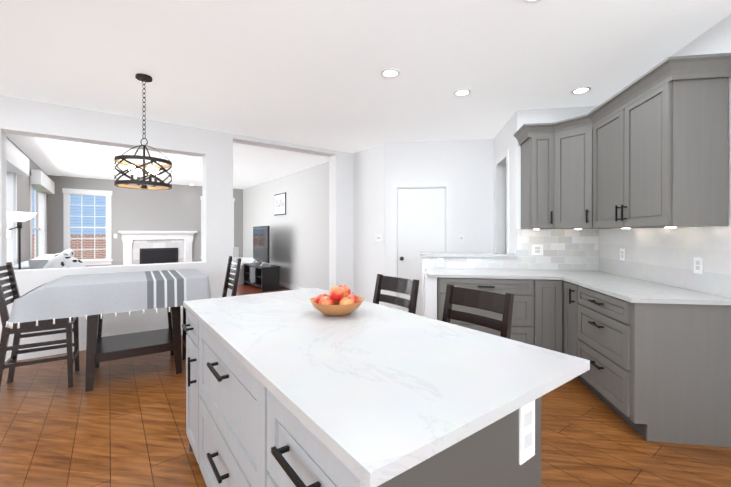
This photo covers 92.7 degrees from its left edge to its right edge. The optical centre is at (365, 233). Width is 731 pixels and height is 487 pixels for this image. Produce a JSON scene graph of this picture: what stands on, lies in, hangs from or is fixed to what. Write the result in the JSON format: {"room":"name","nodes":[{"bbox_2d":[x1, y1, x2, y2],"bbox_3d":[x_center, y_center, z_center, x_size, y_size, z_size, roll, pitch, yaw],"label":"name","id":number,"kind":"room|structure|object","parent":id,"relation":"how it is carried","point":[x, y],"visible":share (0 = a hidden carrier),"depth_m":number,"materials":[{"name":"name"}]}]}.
{"room":"kitchen","nodes":[
{"label":"kitchen","id":0,"kind":"room"},
{"bbox_2d":[0,95,352,351],"bbox_3d":[-3.592,-0.050,3.819,8.217,2.740,0.240,0,0,-36],"label":"wall","id":1,"kind":"structure","parent":0,"point":[213,149],"depth_m":4.45,"materials":[{"name":"white paint"}]},
{"bbox_2d":[0,284,730,486],"bbox_3d":[-3.599,1.346,4.482,12.670,0.064,13.640,0,0,9],"label":"floor","id":2,"kind":"structure","parent":0,"point":[122,423],"depth_m":2.26,"materials":[{"name":"brown wood"}]},
{"bbox_2d":[7,212,36,269],"bbox_3d":[-4.133,0.532,4.066,0.561,1.565,0.323,0,0,9],"label":"floor lamp","id":3,"kind":"object","parent":2,"relation":"on","point":[20,217],"visible":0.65,"depth_m":4.02,"materials":[{"name":"black"}]},
{"bbox_2d":[0,262,79,387],"bbox_3d":[-2.868,0.787,3.052,0.520,1.074,0.448,0,0,-33],"label":"dining chair","id":4,"kind":"object","parent":2,"relation":"on","point":[11,364],"visible":0.9,"depth_m":2.99,"materials":[{"name":"brown wood"}]},
{"bbox_2d":[13,249,84,269],"bbox_3d":[-4.772,0.789,5.474,0.940,1.044,2.100,0,0,-36],"label":"sofa","id":5,"kind":"object","parent":2,"relation":"on","point":[66,258],"visible":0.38,"depth_m":4.79,"materials":[{"name":"white fabric"}]},
{"bbox_2d":[5,269,211,391],"bbox_3d":[-2.302,0.867,3.330,1.452,0.913,1.024,0,0,-33],"label":"dining table","id":6,"kind":"object","parent":2,"relation":"on","point":[92,298],"visible":0.92,"depth_m":3.02,"materials":[{"name":"white fabric"}]},
{"bbox_2d":[118,231,196,264],"bbox_3d":[-5.781,0.606,9.786,1.900,1.385,0.196,0,0,-36],"label":"fireplace","id":7,"kind":"object","parent":2,"relation":"on","point":[150,247],"visible":0.79,"depth_m":9.77,"materials":[{"name":"white"}]},
{"bbox_2d":[182,256,240,359],"bbox_3d":[-1.595,0.785,3.628,0.520,1.074,0.448,0,0,-33],"label":"dining chair","id":8,"kind":"object","parent":2,"relation":"on","point":[234,282],"visible":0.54,"depth_m":3.66,"materials":[{"name":"brown wood"}]},
{"bbox_2d":[233,247,256,284],"bbox_3d":[-3.487,0.840,9.344,0.860,0.920,0.840,0,0,19],"label":"armchair","id":9,"kind":"object","parent":2,"relation":"on","point":[243,260],"visible":0.15,"depth_m":9.52,"materials":[{"name":"white"}]},
{"bbox_2d":[243,263,279,291],"bbox_3d":[-2.553,1.027,8.489,0.450,0.550,1.350,0,0,-36],"label":"tv stand","id":10,"kind":"object","parent":2,"relation":"on","point":[264,277],"visible":0.96,"depth_m":8.07,"materials":[{"name":"black wood"}]},
{"bbox_2d":[251,226,270,266],"bbox_3d":[-2.553,0.281,8.487,0.264,0.940,1.460,0,0,-30],"label":"tv","id":11,"kind":"object","parent":10,"relation":"on","point":[261,243],"visible":1,"depth_m":8.32,"materials":[{"name":"black"}]},
{"bbox_2d":[182,304,540,486],"bbox_3d":[-0.305,0.884,1.556,0.685,0.886,1.847,0,0,-36],"label":"kitchen island","id":12,"kind":"object","parent":2,"relation":"on","point":[240,432],"depth_m":1.00,"materials":[{"name":"grey wood"}]},
{"bbox_2d":[183,288,589,486],"bbox_3d":[-0.188,0.425,1.627,0.900,0.030,1.880,0,0,-36],"label":"island countertop","id":13,"kind":"structure","parent":12,"relation":"on","point":[391,390],"depth_m":1.05,"materials":[{"name":"white stone"}]},
{"bbox_2d":[309,285,363,315],"bbox_3d":[-0.147,0.336,1.799,0.284,0.148,0.284,0,0,-9],"label":"fruit bowl","id":14,"kind":"object","parent":13,"relation":"on","point":[339,300],"visible":1,"depth_m":1.75,"materials":[{"name":"brown wood"}]},
{"bbox_2d":[373,274,418,313],"bbox_3d":[0.054,0.821,2.460,0.522,1.010,0.448,0,0,-36],"label":"bar stool","id":15,"kind":"object","parent":2,"relation":"on","point":[410,287],"visible":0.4,"depth_m":2.59,"materials":[{"name":"brown wood"}]},
{"bbox_2d":[442,284,513,338],"bbox_3d":[0.475,0.822,1.901,0.522,1.010,0.448,0,0,-36],"label":"bar stool","id":16,"kind":"object","parent":2,"relation":"on","point":[499,303],"visible":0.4,"depth_m":2.02,"materials":[{"name":"brown wood"}]},
{"bbox_2d":[437,296,541,347],"bbox_3d":[1.259,0.877,3.740,0.978,0.886,0.629,0,0,9],"label":"base cabinet","id":17,"kind":"object","parent":2,"relation":"on","point":[526,326],"depth_m":3.39,"materials":[{"name":"wood"}]},
{"bbox_2d":[542,300,553,350],"bbox_3d":[1.808,0.878,3.657,0.270,0.886,0.629,0,0,9],"label":"base cabinet","id":18,"kind":"object","parent":2,"relation":"on","point":[547,305],"depth_m":3.35,"materials":[{"name":"wood"}]},
{"bbox_2d":[566,300,569,354],"bbox_3d":[2.152,0.879,3.097,0.618,0.886,0.275,0,0,9],"label":"base cabinet","id":19,"kind":"object","parent":2,"relation":"on","point":[567,301],"depth_m":3.19,"materials":[{"name":"wood"}]},
{"bbox_2d":[570,300,730,447],"bbox_3d":[2.079,0.881,2.612,0.618,0.886,0.841,0,0,9],"label":"base cabinet","id":20,"kind":"object","parent":2,"relation":"on","point":[658,355],"depth_m":2.22,"materials":[{"name":"wood"}]},
{"bbox_2d":[426,268,730,303],"bbox_3d":[1.516,0.421,3.136,1.888,0.030,1.744,0,0,9],"label":"countertop","id":21,"kind":"structure","parent":20,"relation":"on","point":[525,284],"depth_m":3.33,"materials":[{"name":"white stone"}]},
{"bbox_2d":[0,0,730,188],"bbox_3d":[-3.578,-1.473,4.612,12.670,0.100,13.920,0,0,9],"label":"ceiling","id":22,"kind":"structure","parent":0,"point":[304,72],"depth_m":2.91,"materials":[{"name":"white paint"}]},
{"bbox_2d":[114,73,171,189],"bbox_3d":[-1.996,-0.915,3.140,0.440,1.006,0.440,0,0,9],"label":"chandelier","id":23,"kind":"object","parent":22,"relation":"hanging from","point":[150,171],"visible":1,"depth_m":3.10,"materials":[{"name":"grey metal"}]},
{"bbox_2d":[380,68,399,77],"bbox_3d":[0.218,-1.414,3.067,0.176,0.008,0.176,0,0,9],"label":"recessed light","id":24,"kind":"object","parent":22,"relation":"in","point":[390,73],"visible":1,"depth_m":3.06,"materials":[{"name":"white"}]},
{"bbox_2d":[453,89,470,95],"bbox_3d":[0.970,-1.415,3.489,0.176,0.008,0.176,0,0,9],"label":"recessed light","id":25,"kind":"object","parent":22,"relation":"in","point":[462,92],"visible":1,"depth_m":3.48,"materials":[{"name":"white"}]},
{"bbox_2d":[522,0,541,2],"bbox_3d":[1.003,-1.411,2.038,0.176,0.008,0.176,0,0,9],"label":"recessed light","id":26,"kind":"object","parent":22,"relation":"in","point":[530,1],"visible":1,"depth_m":2.11,"materials":[{"name":"white"}]},
{"bbox_2d":[571,86,591,93],"bbox_3d":[2.125,-1.415,3.436,0.176,0.008,0.176,0,0,9],"label":"recessed light","id":27,"kind":"object","parent":22,"relation":"in","point":[581,90],"visible":0.98,"depth_m":3.44,"materials":[{"name":"white plastic"}]},
{"bbox_2d":[6,14,730,307],"bbox_3d":[-3.597,-0.052,4.494,12.670,2.740,13.672,0,0,9],"label":"wall","id":28,"kind":"structure","parent":0,"point":[466,168],"depth_m":5.94,"materials":[{"name":"white paint"}]},
{"bbox_2d":[6,138,28,264],"bbox_3d":[-5.051,-0.159,4.893,0.262,2.090,1.680,0,0,-36],"label":"window","id":29,"kind":"structure","parent":28,"relation":"in","point":[17,161],"depth_m":5.39,"materials":[{"name":"white"}]},
{"bbox_2d":[30,169,54,258],"bbox_3d":[-6.861,-0.166,7.348,0.262,2.090,2.080,0,0,-36],"label":"window","id":30,"kind":"structure","parent":28,"relation":"in","point":[42,183],"depth_m":7.72,"materials":[{"name":"white wood"}]},
{"bbox_2d":[62,188,112,265],"bbox_3d":[-7.121,-0.165,8.949,1.020,1.940,0.162,0,0,-36],"label":"window frame","id":31,"kind":"structure","parent":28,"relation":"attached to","point":[67,192],"depth_m":8.95,"materials":[{"name":"white wood"}]},
{"bbox_2d":[5,327,182,361],"bbox_3d":[-4.349,1.269,3.108,4.360,0.105,4.360,0,0,9],"label":"baseboard","id":32,"kind":"structure","parent":28,"relation":"attached to","point":[37,354],"depth_m":3.76,"materials":[{"name":"white wood"}]},
{"bbox_2d":[200,196,234,260],"bbox_3d":[-4.587,-0.171,10.817,1.020,1.940,0.162,0,0,-36],"label":"window frame","id":33,"kind":"structure","parent":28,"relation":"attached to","point":[201,224],"depth_m":10.50,"materials":[{"name":"white wood"}]},
{"bbox_2d":[274,192,285,215],"bbox_3d":[-2.156,-0.745,8.768,0.023,0.540,0.720,0,0,-36],"label":"sign frame","id":34,"kind":"object","parent":28,"relation":"attached to","point":[280,204],"visible":1,"depth_m":8.71,"materials":[{"name":"black"}]},
{"bbox_2d":[279,281,304,289],"bbox_3d":[-2.599,1.252,8.886,5.130,0.105,4.290,0,0,9],"label":"baseboard","id":35,"kind":"structure","parent":28,"relation":"attached to","point":[283,284],"depth_m":8.31,"materials":[{"name":"white wood"}]},
{"bbox_2d":[375,234,381,241],"bbox_3d":[0.206,0.065,5.465,0.115,0.115,0.008,0,0,9],"label":"light switch","id":36,"kind":"object","parent":28,"relation":"attached to","point":[378,237],"visible":0.96,"depth_m":5.46,"materials":[{"name":"white plastic"}]},
{"bbox_2d":[391,181,451,308],"bbox_3d":[0.867,0.255,5.423,0.920,2.120,0.136,0,0,9],"label":"door frame","id":37,"kind":"structure","parent":28,"relation":"attached to","point":[396,186],"depth_m":5.40,"materials":[{"name":"white wood"}]},
{"bbox_2d":[398,188,444,315],"bbox_3d":[0.862,0.299,5.387,0.720,2.008,0.120,0,0,9],"label":"pantry door","id":38,"kind":"structure","parent":28,"relation":"in","point":[421,220],"depth_m":5.41,"materials":[{"name":"white wood"}]},
{"bbox_2d":[459,234,463,241],"bbox_3d":[1.452,0.065,5.277,0.075,0.115,0.008,0,0,9],"label":"light switch","id":39,"kind":"object","parent":28,"relation":"attached to","point":[461,237],"visible":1,"depth_m":5.27,"materials":[{"name":"white plastic"}]},
{"bbox_2d":[495,149,508,253],"bbox_3d":[1.834,0.127,4.708,0.014,2.380,0.760,0,0,9],"label":"door frame","id":40,"kind":"structure","parent":28,"relation":"attached to","point":[506,154],"depth_m":4.40,"materials":[{"name":"white wood"}]},
{"bbox_2d":[518,129,549,228],"bbox_3d":[1.883,-0.548,3.763,0.284,0.985,0.386,0,0,9],"label":"upper cabinet","id":41,"kind":"object","parent":28,"relation":"attached to","point":[535,147],"depth_m":3.64,"materials":[{"name":"grey wood"}]},
{"bbox_2d":[550,117,593,228],"bbox_3d":[2.215,-0.560,3.569,0.636,1.010,0.672,0,0,9],"label":"upper cabinet","id":42,"kind":"object","parent":28,"relation":"attached to","point":[569,138],"depth_m":3.47,"materials":[{"name":"grey wood"}]},
{"bbox_2d":[590,69,730,228],"bbox_3d":[2.228,-0.545,2.805,0.383,0.985,1.078,0,0,9],"label":"upper cabinet","id":43,"kind":"object","parent":28,"relation":"attached to","point":[649,149],"depth_m":2.34,"materials":[{"name":"grey wood"}]},
{"bbox_2d":[599,226,730,297],"bbox_3d":[2.460,0.177,3.011,0.008,0.460,1.712,0,0,9],"label":"backsplash","id":44,"kind":"structure","parent":28,"relation":"attached to","point":[666,256],"depth_m":2.73,"materials":[{"name":"tile"}]},
{"bbox_2d":[620,248,624,260],"bbox_3d":[2.510,0.201,3.403,0.008,0.115,0.075,0,0,9],"label":"electrical outlet","id":45,"kind":"object","parent":44,"relation":"attached to","point":[622,254],"visible":1,"depth_m":3.40,"materials":[{"name":"white plastic"}]},
{"bbox_2d":[694,257,702,273],"bbox_3d":[2.371,0.224,2.483,0.008,0.115,0.075,0,0,9],"label":"electrical outlet","id":46,"kind":"object","parent":44,"relation":"attached to","point":[698,264],"visible":1,"depth_m":2.48,"materials":[{"name":"white plastic"}]},
{"bbox_2d":[420,253,516,319],"bbox_3d":[1.155,0.777,3.851,1.100,1.085,0.772,0,0,9],"label":"wall","id":47,"kind":"structure","parent":0,"point":[429,297],"depth_m":3.98,"materials":[{"name":"paint"}]},
{"bbox_2d":[431,229,598,269],"bbox_3d":[1.688,0.174,3.998,1.830,0.460,0.008,0,0,9],"label":"backsplash","id":48,"kind":"structure","parent":47,"relation":"attached to","point":[568,249],"depth_m":3.94,"materials":[{"name":"tile"}]},
{"bbox_2d":[437,258,442,266],"bbox_3d":[0.881,0.334,4.112,0.075,0.100,0.008,0,0,9],"label":"outlet","id":49,"kind":"object","parent":48,"relation":"attached to","point":[439,262],"visible":1,"depth_m":4.11,"materials":[{"name":"white plastic"}]},
{"bbox_2d":[532,244,542,254],"bbox_3d":[1.949,0.179,3.950,0.120,0.120,0.008,0,0,9],"label":"electrical outlet","id":50,"kind":"object","parent":48,"relation":"attached to","point":[537,249],"visible":1,"depth_m":3.95,"materials":[{"name":"white plastic"}]},
{"label":"outside","id":51,"kind":"structure","parent":0,"visible":0},
{"bbox_2d":[32,189,105,259],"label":"window","id":52,"kind":"structure","parent":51,"point":[75,214],"depth_m":14.77,"materials":[{"name":"glass"}]}
]}

